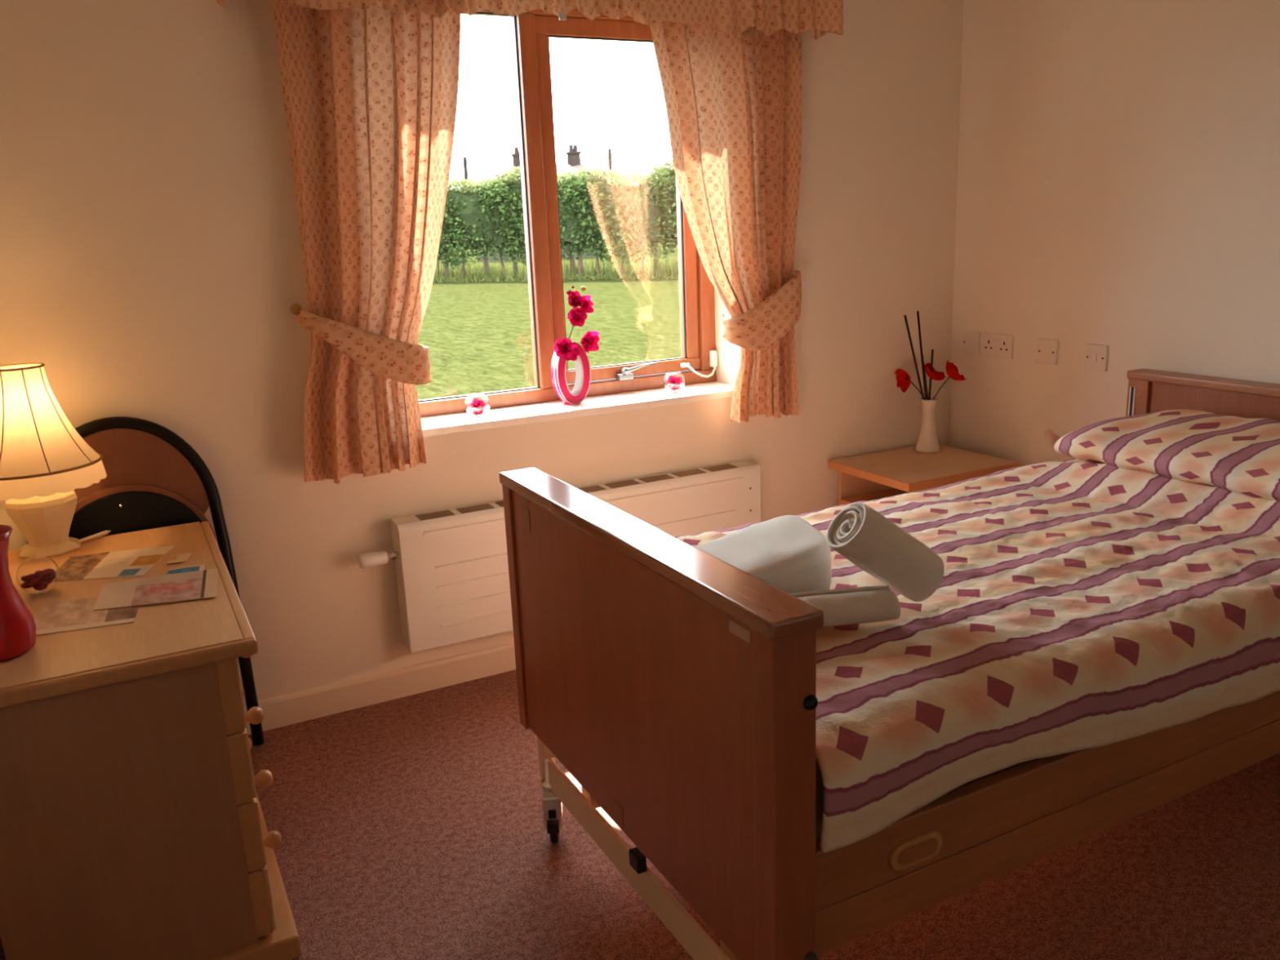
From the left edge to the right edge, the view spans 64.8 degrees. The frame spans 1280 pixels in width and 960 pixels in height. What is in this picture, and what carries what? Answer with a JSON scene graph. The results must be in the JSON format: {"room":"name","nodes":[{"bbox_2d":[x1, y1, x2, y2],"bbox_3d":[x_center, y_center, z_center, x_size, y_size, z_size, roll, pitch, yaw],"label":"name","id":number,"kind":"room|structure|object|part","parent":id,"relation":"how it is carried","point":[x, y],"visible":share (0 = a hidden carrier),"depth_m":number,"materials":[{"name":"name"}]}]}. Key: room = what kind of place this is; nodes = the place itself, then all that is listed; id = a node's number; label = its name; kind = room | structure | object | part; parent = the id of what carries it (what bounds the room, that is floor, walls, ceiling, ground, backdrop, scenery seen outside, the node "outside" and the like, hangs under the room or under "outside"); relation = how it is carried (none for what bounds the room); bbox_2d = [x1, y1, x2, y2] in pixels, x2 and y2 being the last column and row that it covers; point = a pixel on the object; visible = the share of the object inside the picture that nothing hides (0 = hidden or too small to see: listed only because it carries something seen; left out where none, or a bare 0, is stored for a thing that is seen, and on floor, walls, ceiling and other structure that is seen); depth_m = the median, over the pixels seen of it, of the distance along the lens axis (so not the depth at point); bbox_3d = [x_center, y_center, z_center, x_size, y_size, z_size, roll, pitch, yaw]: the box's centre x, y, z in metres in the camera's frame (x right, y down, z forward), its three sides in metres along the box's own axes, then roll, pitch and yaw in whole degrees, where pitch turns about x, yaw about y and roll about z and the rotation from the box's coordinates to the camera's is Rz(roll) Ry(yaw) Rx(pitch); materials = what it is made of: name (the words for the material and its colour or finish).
{"room":"care facility","nodes":[
{"label":"care facility","id":0,"kind":"room"},
{"bbox_2d":[0,0,963,704],"bbox_3d":[-0.333,-0.603,3.293,3.338,2.400,0.304,-9,16,-26],"label":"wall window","id":1,"kind":"structure","parent":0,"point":[152,259],"depth_m":2.87,"materials":[{"name":"beige paint"}]},
{"bbox_2d":[290,303,302,315],"bbox_3d":[-0.949,-0.471,2.774,0.030,0.030,0.072,-9,16,-26],"label":"hook","id":2,"kind":"object","parent":1,"relation":"attached to","point":[295,308],"visible":1,"depth_m":2.75,"materials":[{"name":"gold metal"}]},
{"bbox_2d":[243,641,515,734],"bbox_3d":[-0.213,0.547,3.435,3.338,0.092,0.016,-9,16,-26],"label":"baseboard","id":3,"kind":"structure","parent":1,"relation":"attached to","point":[280,711],"depth_m":3.13,"materials":[{"name":"white paint"}]},
{"bbox_2d":[216,0,843,39],"bbox_3d":[-0.211,-1.464,2.884,1.892,0.341,0.177,-9,16,-26],"label":"valance","id":4,"kind":"object","parent":1,"relation":"attached to","point":[735,17],"visible":1,"depth_m":2.98,"materials":[{"name":"orange"}]},
{"bbox_2d":[272,0,460,484],"bbox_3d":[-0.715,-0.736,2.788,0.585,1.467,0.132,-9,16,-26],"label":"curtain","id":5,"kind":"object","parent":4,"relation":"hanging from","point":[371,93],"visible":0.99,"depth_m":2.79,"materials":[{"name":"orange fabric"}]},
{"bbox_2d":[649,21,801,422],"bbox_3d":[0.288,-0.902,3.287,0.602,1.466,0.134,-9,16,-26],"label":"curtain","id":6,"kind":"object","parent":4,"relation":"hanging from","point":[733,103],"visible":0.94,"depth_m":3.32,"materials":[{"name":"orange fabric"}]},
{"bbox_2d":[358,460,760,653],"bbox_3d":[-0.208,0.237,3.315,1.398,0.408,0.102,-9,16,-26],"label":"radiator","id":7,"kind":"object","parent":1,"relation":"attached to","point":[451,566],"visible":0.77,"depth_m":3.13,"materials":[{"name":"metal"}]},
{"bbox_2d":[417,8,734,437],"bbox_3d":[-0.263,-0.864,3.244,1.255,1.297,0.281,-9,16,-26],"label":"window","id":8,"kind":"structure","parent":1,"relation":"attached to","point":[616,388],"depth_m":3.34,"materials":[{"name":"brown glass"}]},
{"bbox_2d":[464,393,489,417],"bbox_3d":[-0.517,-0.237,3.211,0.080,0.069,0.080,-9,16,-26],"label":"glass bowl","id":9,"kind":"object","parent":8,"relation":"on","point":[478,415],"visible":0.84,"depth_m":3.21,"materials":[{"name":"white"}]},
{"bbox_2d":[467,398,485,415],"bbox_3d":[-0.516,-0.230,3.200,0.055,0.054,0.052,-1,14,6],"label":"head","id":10,"kind":"object","parent":9,"relation":"in","point":[477,407],"visible":1,"depth_m":3.21},
{"bbox_3d":[-0.337,-1.490,3.184,1.255,0.048,0.070,-9,16,-26],"label":"frame rail","id":11,"kind":"part","parent":8,"relation":"part of","materials":[{"name":"brown wood"}]},
{"bbox_3d":[-0.288,-0.302,3.481,1.255,0.046,0.070,-9,16,-26],"label":"frame rail","id":12,"kind":"part","parent":8,"relation":"part of","materials":[{"name":"brown wood"}]},
{"bbox_2d":[551,341,591,404],"bbox_3d":[-0.230,-0.360,3.350,0.122,0.218,0.054,-9,16,-26],"label":"ring vase","id":13,"kind":"object","parent":8,"relation":"on","point":[579,393],"visible":0.89,"depth_m":3.34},
{"bbox_2d":[554,285,599,360],"bbox_3d":[-0.211,-0.509,3.290,0.166,0.242,0.066,-9,16,-26],"label":"orchid spray","id":14,"kind":"object","parent":13,"relation":"in","point":[565,348],"visible":1,"depth_m":3.29,"materials":[{"name":"pink plant"}]},
{"bbox_3d":[-0.227,-0.510,3.303,0.042,0.227,0.016,-4,14,-5],"label":"stem","id":15,"kind":"part","parent":14,"relation":"part of","materials":[{"name":"green plant"}]},
{"bbox_3d":[-0.238,-0.247,3.399,1.255,0.025,0.281,-9,16,-26],"label":"sill","id":16,"kind":"part","parent":8,"relation":"part of","materials":[{"name":"white paint"}]},
{"bbox_3d":[-0.090,-1.481,3.324,0.577,0.056,0.050,-9,16,-26],"label":"sash rail","id":17,"kind":"part","parent":8,"relation":"part of","materials":[{"name":"brown wood"}]},
{"bbox_3d":[-0.045,-0.391,3.596,0.577,0.044,0.050,-9,16,-26],"label":"sash rail","id":18,"kind":"part","parent":8,"relation":"part of","materials":[{"name":"brown wood"}]},
{"bbox_3d":[0.004,-0.394,3.553,0.138,0.032,0.019,-9,16,-26],"label":"stay arm","id":19,"kind":"part","parent":8,"relation":"part of","materials":[{"name":"silver metal"}]},
{"bbox_2d":[662,372,684,392],"bbox_3d":[0.119,-0.342,3.529,0.078,0.068,0.078,-9,16,-26],"label":"glass bowl","id":20,"kind":"object","parent":8,"relation":"on","point":[668,372],"visible":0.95,"depth_m":3.52,"materials":[{"name":"white"}]},
{"bbox_2d":[666,375,683,391],"bbox_3d":[0.119,-0.336,3.519,0.057,0.054,0.050,-9,16,-26],"label":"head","id":21,"kind":"object","parent":20,"relation":"in","point":[675,384],"visible":1,"depth_m":3.52},
{"bbox_3d":[0.163,-0.416,3.658,0.033,0.014,0.014,-9,16,-26],"label":"restrictor plate","id":22,"kind":"part","parent":8,"relation":"part of","materials":[{"name":"white plastic"}]},
{"bbox_2d":[0,669,1279,959],"bbox_3d":[0.641,0.991,1.873,3.578,0.080,4.290,-9,16,-26],"label":"floor","id":23,"kind":"structure","parent":0,"point":[410,827],"depth_m":2.25,"materials":[{"name":"red carpet"}]},
{"bbox_2d":[26,416,264,745],"bbox_3d":[-1.334,0.313,2.707,0.493,0.966,0.115,-9,16,-26],"label":"folding chair","id":24,"kind":"object","parent":23,"relation":"on","point":[155,478],"visible":0.46,"depth_m":2.67,"materials":[{"name":"black plastic"}]},
{"bbox_3d":[-1.365,-0.008,2.652,0.411,0.260,0.033,-9,16,-26],"label":"backrest","id":25,"kind":"part","parent":24,"relation":"part of","materials":[{"name":"brown wood"}]},
{"bbox_2d":[0,521,301,959],"bbox_3d":[-1.129,0.570,2.259,0.501,0.690,0.955,-9,16,-26],"label":"dresser","id":26,"kind":"object","parent":23,"relation":"on","point":[133,826],"visible":0.95,"depth_m":1.86,"materials":[{"name":"brown wood"}]},
{"bbox_2d":[0,524,36,662],"bbox_3d":[-1.183,0.207,1.826,0.132,0.228,0.132,-9,16,-26],"label":"vase","id":27,"kind":"object","parent":26,"relation":"on","point":[18,627],"visible":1,"depth_m":1.82,"materials":[{"name":"red glass"}]},
{"bbox_2d":[16,555,60,594],"bbox_3d":[-1.289,0.203,2.162,0.082,0.081,0.082,-9,16,-26],"label":"glass bowl","id":28,"kind":"object","parent":26,"relation":"on","point":[40,580],"visible":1,"depth_m":2.15,"materials":[{"name":"clear glass"}]},
{"bbox_2d":[0,362,106,559],"bbox_3d":[-1.456,-0.047,2.423,0.297,0.454,0.293,-9,16,-26],"label":"table lamp","id":29,"kind":"object","parent":26,"relation":"on","point":[44,459],"visible":1,"depth_m":2.36,"materials":[{"name":"fabric"}]},
{"bbox_3d":[-1.461,-0.151,2.397,0.284,0.237,0.284,-9,16,-26],"label":"lamp shade","id":30,"kind":"part","parent":29,"relation":"part of","materials":[{"name":"white fabric"}]},
{"bbox_2d":[35,597,139,635],"bbox_3d":[-1.117,0.268,2.035,0.205,0.004,0.189,-7,15,-16],"label":"leaflet","id":31,"kind":"object","parent":26,"relation":"on","point":[78,614],"visible":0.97,"depth_m":2.01,"materials":[{"name":"paper"}]},
{"bbox_2d":[78,530,111,542],"bbox_3d":[-1.379,0.143,2.552,0.010,0.013,0.090,5,16,27],"label":"pen","id":32,"kind":"object","parent":26,"relation":"on","point":[105,532],"visible":0.95,"depth_m":2.55,"materials":[{"name":"white plastic"}]},
{"bbox_2d":[52,545,173,582],"bbox_3d":[-1.237,0.195,2.346,0.229,0.004,0.222,-4,14,-7],"label":"leaflet","id":33,"kind":"object","parent":26,"relation":"on","point":[131,562],"visible":0.96,"depth_m":2.34,"materials":[{"name":"paper"}]},
{"bbox_3d":[-0.956,0.659,1.850,0.410,0.622,0.018,-9,16,-26],"label":"panel","id":34,"kind":"part","parent":26,"relation":"part of","materials":[{"name":"brown wood"}]},
{"bbox_2d":[93,568,217,610],"bbox_3d":[-1.024,0.234,2.146,0.239,0.004,0.197,-7,15,-18],"label":"leaflet","id":35,"kind":"object","parent":26,"relation":"on","point":[198,584],"visible":1,"depth_m":2.14,"materials":[{"name":"paper"}]},
{"bbox_2d":[167,552,191,564],"bbox_3d":[-1.077,0.183,2.361,0.047,0.003,0.064,-7,15,-17],"label":"leaflet","id":36,"kind":"object","parent":26,"relation":"on","point":[180,557],"visible":1,"depth_m":2.36,"materials":[{"name":"beige paper"}]},
{"bbox_2d":[166,564,204,574],"bbox_3d":[-1.019,0.208,2.259,0.081,0.003,0.096,-7,15,-19],"label":"leaflet","id":37,"kind":"object","parent":26,"relation":"on","point":[195,567],"visible":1,"depth_m":2.28,"materials":[{"name":"blue paper"}]},
{"bbox_3d":[-0.981,0.319,2.267,0.051,0.151,0.891,-9,16,-26],"label":"drawer","id":38,"kind":"part","parent":26,"relation":"part of","materials":[{"name":"brown wood"}]},
{"bbox_3d":[-0.976,0.465,2.303,0.048,0.145,0.891,-9,16,-26],"label":"drawer","id":39,"kind":"part","parent":26,"relation":"part of","materials":[{"name":"brown wood"}]},
{"bbox_3d":[-0.958,0.315,2.279,0.007,0.144,0.883,-9,16,-26],"label":"drawer","id":40,"kind":"part","parent":26,"relation":"part of","materials":[{"name":"brown wood"}]},
{"bbox_3d":[-1.039,0.544,2.582,0.050,0.038,0.038,-9,16,-26],"label":"knob","id":41,"kind":"part","parent":26,"relation":"part of","materials":[{"name":"brown wood"}]},
{"bbox_3d":[-0.952,0.461,2.315,0.007,0.138,0.883,-9,16,-26],"label":"drawer","id":42,"kind":"part","parent":26,"relation":"part of","materials":[{"name":"brown wood"}]},
{"bbox_3d":[-1.033,0.688,2.618,0.050,0.038,0.038,-9,16,-26],"label":"knob","id":43,"kind":"part","parent":26,"relation":"part of","materials":[{"name":"brown wood"}]},
{"bbox_3d":[-0.969,0.608,2.340,0.051,0.145,0.891,-9,16,-26],"label":"drawer","id":44,"kind":"part","parent":26,"relation":"part of","materials":[{"name":"brown wood"}]},
{"bbox_3d":[-0.818,0.497,2.123,0.050,0.038,0.038,-9,16,-26],"label":"knob","id":45,"kind":"part","parent":26,"relation":"part of","materials":[{"name":"brown wood"}]},
{"bbox_3d":[-0.964,0.752,2.375,0.048,0.145,0.891,-9,16,-26],"label":"drawer","id":46,"kind":"part","parent":26,"relation":"part of","materials":[{"name":"brown wood"}]},
{"bbox_3d":[-0.946,0.605,2.351,0.007,0.138,0.883,-9,16,-26],"label":"drawer","id":47,"kind":"part","parent":26,"relation":"part of","materials":[{"name":"brown wood"}]},
{"bbox_3d":[-0.812,0.641,2.159,0.050,0.038,0.038,-9,16,-26],"label":"knob","id":48,"kind":"part","parent":26,"relation":"part of","materials":[{"name":"brown wood"}]},
{"bbox_3d":[-0.940,0.748,2.387,0.007,0.138,0.883,-9,16,-26],"label":"drawer","id":49,"kind":"part","parent":26,"relation":"part of","materials":[{"name":"brown wood"}]},
{"bbox_3d":[-0.806,0.784,2.195,0.050,0.038,0.038,-9,16,-26],"label":"knob","id":50,"kind":"part","parent":26,"relation":"part of","materials":[{"name":"brown wood"}]},
{"bbox_2d":[498,368,1279,959],"bbox_3d":[0.913,0.347,2.384,2.192,0.900,1.095,-9,16,-26],"label":"bed","id":51,"kind":"object","parent":23,"relation":"on","point":[675,683],"visible":0.61,"depth_m":1.71,"materials":[{"name":"brown wood"}]},
{"bbox_3d":[-0.253,0.289,2.315,0.076,0.586,0.042,-9,16,-26],"label":"footboard post","id":52,"kind":"part","parent":51,"relation":"part of","materials":[{"name":"brown wood"}]},
{"bbox_3d":[-0.220,0.530,2.316,0.032,0.223,0.036,-9,16,-26],"label":"post","id":53,"kind":"part","parent":51,"relation":"part of","materials":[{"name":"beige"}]},
{"bbox_3d":[-0.208,0.676,2.341,0.048,0.076,0.048,-9,16,-26],"label":"swivel stem","id":54,"kind":"part","parent":51,"relation":"part of","materials":[{"name":"silver metal"}]},
{"bbox_2d":[541,787,563,828],"bbox_3d":[-0.205,0.758,2.367,0.046,0.100,0.084,-3,14,-3],"label":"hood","id":55,"kind":"object","parent":51,"relation":"attached to","point":[552,807],"depth_m":2.33,"materials":[{"name":"metal"}]},
{"bbox_3d":[-0.031,0.384,1.886,0.050,0.580,0.955,-9,16,-26],"label":"footboard panel","id":56,"kind":"part","parent":51,"relation":"part of","materials":[{"name":"brown wood"}]},
{"bbox_3d":[0.210,0.484,1.458,0.072,0.586,0.052,-9,16,-26],"label":"footboard post","id":57,"kind":"part","parent":51,"relation":"part of","materials":[{"name":"brown wood"}]},
{"bbox_2d":[815,760,1014,838],"bbox_3d":[0.917,0.242,2.360,2.013,0.149,0.960,-9,16,-26],"label":"mattress","id":58,"kind":"object","parent":51,"relation":"on","point":[819,781],"visible":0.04,"depth_m":1.51,"materials":[{"name":"fabric"}]},
{"bbox_2d":[675,457,1279,853],"bbox_3d":[0.916,0.199,2.346,2.033,0.286,1.091,-9,16,-26],"label":"duvet","id":59,"kind":"object","parent":58,"relation":"on","point":[1077,604],"visible":0.6,"depth_m":1.82,"materials":[{"name":"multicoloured fabric"}]},
{"bbox_2d":[694,515,831,593],"bbox_3d":[0.192,0.160,1.972,0.315,0.123,0.250,-6,14,-13],"label":"towel","id":60,"kind":"object","parent":59,"relation":"on","point":[786,553],"visible":0.47,"depth_m":1.91,"materials":[{"name":"white fabric"}]},
{"bbox_2d":[789,585,900,626],"bbox_3d":[0.313,0.230,1.798,0.295,0.065,0.062,-5,14,-9],"label":"towel","id":61,"kind":"object","parent":59,"relation":"on","point":[868,604],"visible":0.44,"depth_m":1.79,"materials":[{"name":"white fabric"}]},
{"bbox_2d":[826,502,944,601],"bbox_3d":[0.448,0.133,1.841,0.221,0.200,0.098,-6,15,-16],"label":"towel","id":62,"kind":"object","parent":59,"relation":"on","point":[877,546],"visible":1,"depth_m":1.81,"materials":[{"name":"white fabric"}]},
{"bbox_2d":[1043,408,1279,500],"bbox_3d":[1.565,-0.066,2.603,0.540,0.129,0.870,-9,16,-26],"label":"pillow","id":63,"kind":"object","parent":59,"relation":"on","point":[1241,455],"visible":0.95,"depth_m":2.58,"materials":[{"name":"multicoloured fabric"}]},
{"bbox_3d":[1.145,0.455,1.968,2.047,0.103,0.026,-9,16,-26],"label":"rail","id":64,"kind":"part","parent":51,"relation":"part of","materials":[{"name":"brown wood"}]},
{"bbox_3d":[1.605,-0.032,3.258,0.060,0.596,0.071,-9,16,-26],"label":"headboard post","id":65,"kind":"part","parent":51,"relation":"part of","materials":[{"name":"brown wood"}]},
{"bbox_3d":[1.848,0.061,2.804,0.038,0.576,0.985,-9,16,-26],"label":"headboard panel","id":66,"kind":"part","parent":51,"relation":"part of","materials":[{"name":"brown wood"}]},
{"bbox_2d":[827,444,1020,505],"bbox_3d":[1.044,0.188,3.760,0.526,0.530,0.438,-9,16,-26],"label":"bedside table","id":67,"kind":"object","parent":23,"relation":"on","point":[873,476],"visible":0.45,"depth_m":3.67,"materials":[{"name":"brown wood"}]},
{"bbox_3d":[0.960,0.160,3.934,0.460,0.508,0.018,-9,16,-26],"label":"panel","id":68,"kind":"part","parent":67,"relation":"part of","materials":[{"name":"brown wood"}]},
{"bbox_2d":[839,488,909,504],"bbox_3d":[1.031,0.082,3.733,0.450,0.020,0.364,-9,16,-26],"label":"shelf","id":69,"kind":"object","parent":67,"relation":"attached to","point":[865,494],"depth_m":3.81,"materials":[{"name":"brown wood"}]},
{"bbox_2d":[915,397,940,453],"bbox_3d":[1.098,-0.211,3.841,0.092,0.200,0.092,-9,16,-26],"label":"vase","id":70,"kind":"object","parent":67,"relation":"on","point":[927,442],"visible":1,"depth_m":3.82,"materials":[{"name":"white ceramic"}]},
{"bbox_2d":[894,368,924,399],"bbox_3d":[1.022,-0.306,3.802,0.132,0.230,0.076,2,15,17],"label":"poppy","id":71,"kind":"object","parent":70,"relation":"in","point":[903,378],"visible":1,"depth_m":3.82,"materials":[{"name":"red plant"}]},
{"bbox_3d":[1.053,-0.292,3.821,0.086,0.192,0.006,-2,14,2],"label":"stem","id":72,"kind":"part","parent":71,"relation":"part of","materials":[{"name":"plant"}]},
{"bbox_2d":[903,315,924,399],"bbox_3d":[1.042,-0.397,3.798,0.105,0.448,0.010,-1,14,5],"label":"stick","id":73,"kind":"object","parent":70,"relation":"in","point":[905,317],"visible":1,"depth_m":3.78,"materials":[{"name":"black wood"}]},
{"bbox_2d":[916,311,926,399],"bbox_3d":[1.064,-0.404,3.793,0.060,0.461,0.008,-2,14,0],"label":"stick","id":74,"kind":"object","parent":70,"relation":"in","point":[917,312],"visible":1,"depth_m":3.77,"materials":[{"name":"black wood"}]},
{"bbox_2d":[922,352,928,399],"bbox_3d":[1.075,-0.343,3.812,0.044,0.333,0.010,1,14,14],"label":"stick","id":75,"kind":"object","parent":70,"relation":"in","point":[922,353],"visible":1,"depth_m":3.80,"materials":[{"name":"black wood"}]},
{"bbox_2d":[928,349,933,399],"bbox_3d":[1.096,-0.335,3.808,0.015,0.316,0.008,9,18,39],"label":"stick","id":76,"kind":"object","parent":70,"relation":"in","point":[932,350],"visible":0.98,"depth_m":3.79,"materials":[{"name":"black wood"}]},
{"bbox_2d":[924,362,945,380],"bbox_3d":[1.113,-0.318,3.809,0.082,0.243,0.076,-9,16,-26],"label":"poppy","id":77,"kind":"object","parent":70,"relation":"in","point":[936,375],"visible":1,"depth_m":3.78,"materials":[{"name":"red plant"}]},
{"bbox_2d":[933,359,966,399],"bbox_3d":[1.168,-0.325,3.802,0.128,0.256,0.093,-9,16,-26],"label":"poppy","id":78,"kind":"object","parent":70,"relation":"in","point":[952,371],"visible":1,"depth_m":3.77,"materials":[{"name":"red plant"}]},
{"bbox_3d":[1.134,-0.298,3.821,0.083,0.197,0.005,-3,14,-2],"label":"stem","id":79,"kind":"part","parent":78,"relation":"part of","materials":[{"name":"green plant"}]},
{"bbox_3d":[1.137,0.235,3.604,0.460,0.508,0.018,-9,16,-26],"label":"panel","id":80,"kind":"part","parent":67,"relation":"part of","materials":[{"name":"brown wood"}]},
{"bbox_2d":[947,0,1279,466],"bbox_3d":[2.121,-0.465,2.336,0.120,2.400,4.290,-9,16,-26],"label":"wall","id":81,"kind":"structure","parent":0,"point":[1118,184],"depth_m":3.27,"materials":[{"name":"beige paint"}]},
{"bbox_2d":[961,330,980,355],"bbox_3d":[1.270,-0.526,3.872,0.011,0.086,0.086,-9,16,-26],"label":"blank plate","id":82,"kind":"object","parent":81,"relation":"attached to","point":[971,340],"visible":1,"depth_m":3.86,"materials":[{"name":"plastic"}]},
{"bbox_2d":[981,333,1013,359],"bbox_3d":[1.329,-0.500,3.759,0.014,0.086,0.146,-9,16,-26],"label":"wall socket","id":83,"kind":"object","parent":81,"relation":"attached to","point":[996,345],"visible":1,"depth_m":3.75,"materials":[{"name":"plastic"}]},
{"bbox_2d":[1035,338,1058,364],"bbox_3d":[1.437,-0.453,3.562,0.011,0.086,0.086,-9,16,-26],"label":"wall plate","id":84,"kind":"object","parent":81,"relation":"attached to","point":[1046,349],"visible":1,"depth_m":3.56,"materials":[{"name":"plastic"}]},
{"bbox_2d":[1084,343,1108,371],"bbox_3d":[1.529,-0.411,3.387,0.014,0.086,0.086,-9,16,-26],"label":"wall switch","id":85,"kind":"object","parent":81,"relation":"attached to","point":[1095,358],"visible":1,"depth_m":3.38,"materials":[{"name":"plastic"}]},
{"label":"outside","id":86,"kind":"structure","parent":0,"visible":0},
{"bbox_2d":[416,242,681,399],"bbox_3d":[-74.591,-82.310,348.308,700.000,0.200,696.710,-9,16,-26],"label":"lawn","id":87,"kind":"structure","parent":86,"point":[477,335],"depth_m":16.36,"materials":[{"name":"green plant"}]},
{"bbox_2d":[462,156,474,253],"bbox_3d":[-12.138,-19.323,71.470,0.240,6.840,0.240,-3,14,-4],"label":"telegraph pole","id":88,"kind":"object","parent":87,"relation":"on","point":[464,158],"visible":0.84,"depth_m":70.75,"materials":[{"name":"brown wood"}]},
{"bbox_2d":[467,145,595,262],"bbox_3d":[-6.282,-16.295,59.419,7.268,6.343,7.200,-4,14,-5],"label":"house","id":89,"kind":"structure","parent":87,"relation":"on","point":[477,174],"depth_m":58.40,"materials":[{"name":"brick"}]},
{"bbox_2d":[514,146,519,153],"bbox_3d":[-7.176,-19.155,58.663,0.260,0.360,0.247,-9,16,-26],"label":"chimney pot","id":90,"kind":"object","parent":89,"relation":"on","point":[516,148],"depth_m":58.58,"materials":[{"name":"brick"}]},
{"bbox_2d":[568,145,573,151],"bbox_3d":[-4.017,-19.343,58.896,0.260,0.360,0.247,-9,16,-26],"label":"chimney pot","id":91,"kind":"object","parent":89,"relation":"on","point":[571,147],"depth_m":58.80,"materials":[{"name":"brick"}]},
{"bbox_2d":[573,145,577,151],"bbox_3d":[-3.788,-19.381,59.010,0.260,0.360,0.247,-9,16,-26],"label":"chimney pot","id":92,"kind":"object","parent":89,"relation":"on","point":[575,147],"depth_m":58.92,"materials":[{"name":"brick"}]},
{"bbox_2d":[432,254,679,282],"bbox_3d":[-1.572,-6.966,33.128,24.417,0.620,3.948,5,16,27],"label":"grass","id":93,"kind":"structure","parent":87,"relation":"on","point":[666,271],"depth_m":32.54,"materials":[{"name":"green plant"}]},
{"bbox_2d":[435,159,678,278],"bbox_3d":[-2.096,-8.616,31.619,22.913,4.674,1.806,5,16,27],"label":"hedge","id":94,"kind":"object","parent":87,"relation":"on","point":[597,211],"visible":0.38,"depth_m":31.25,"materials":[{"name":"green plant"}]},
{"bbox_2d":[608,148,612,179],"bbox_3d":[-2.017,-20.041,72.272,0.240,7.039,0.240,-3,14,-4],"label":"telegraph pole","id":95,"kind":"object","parent":87,"relation":"on","point":[610,162],"visible":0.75,"depth_m":71.52,"materials":[{"name":"brown wood"}]}
]}

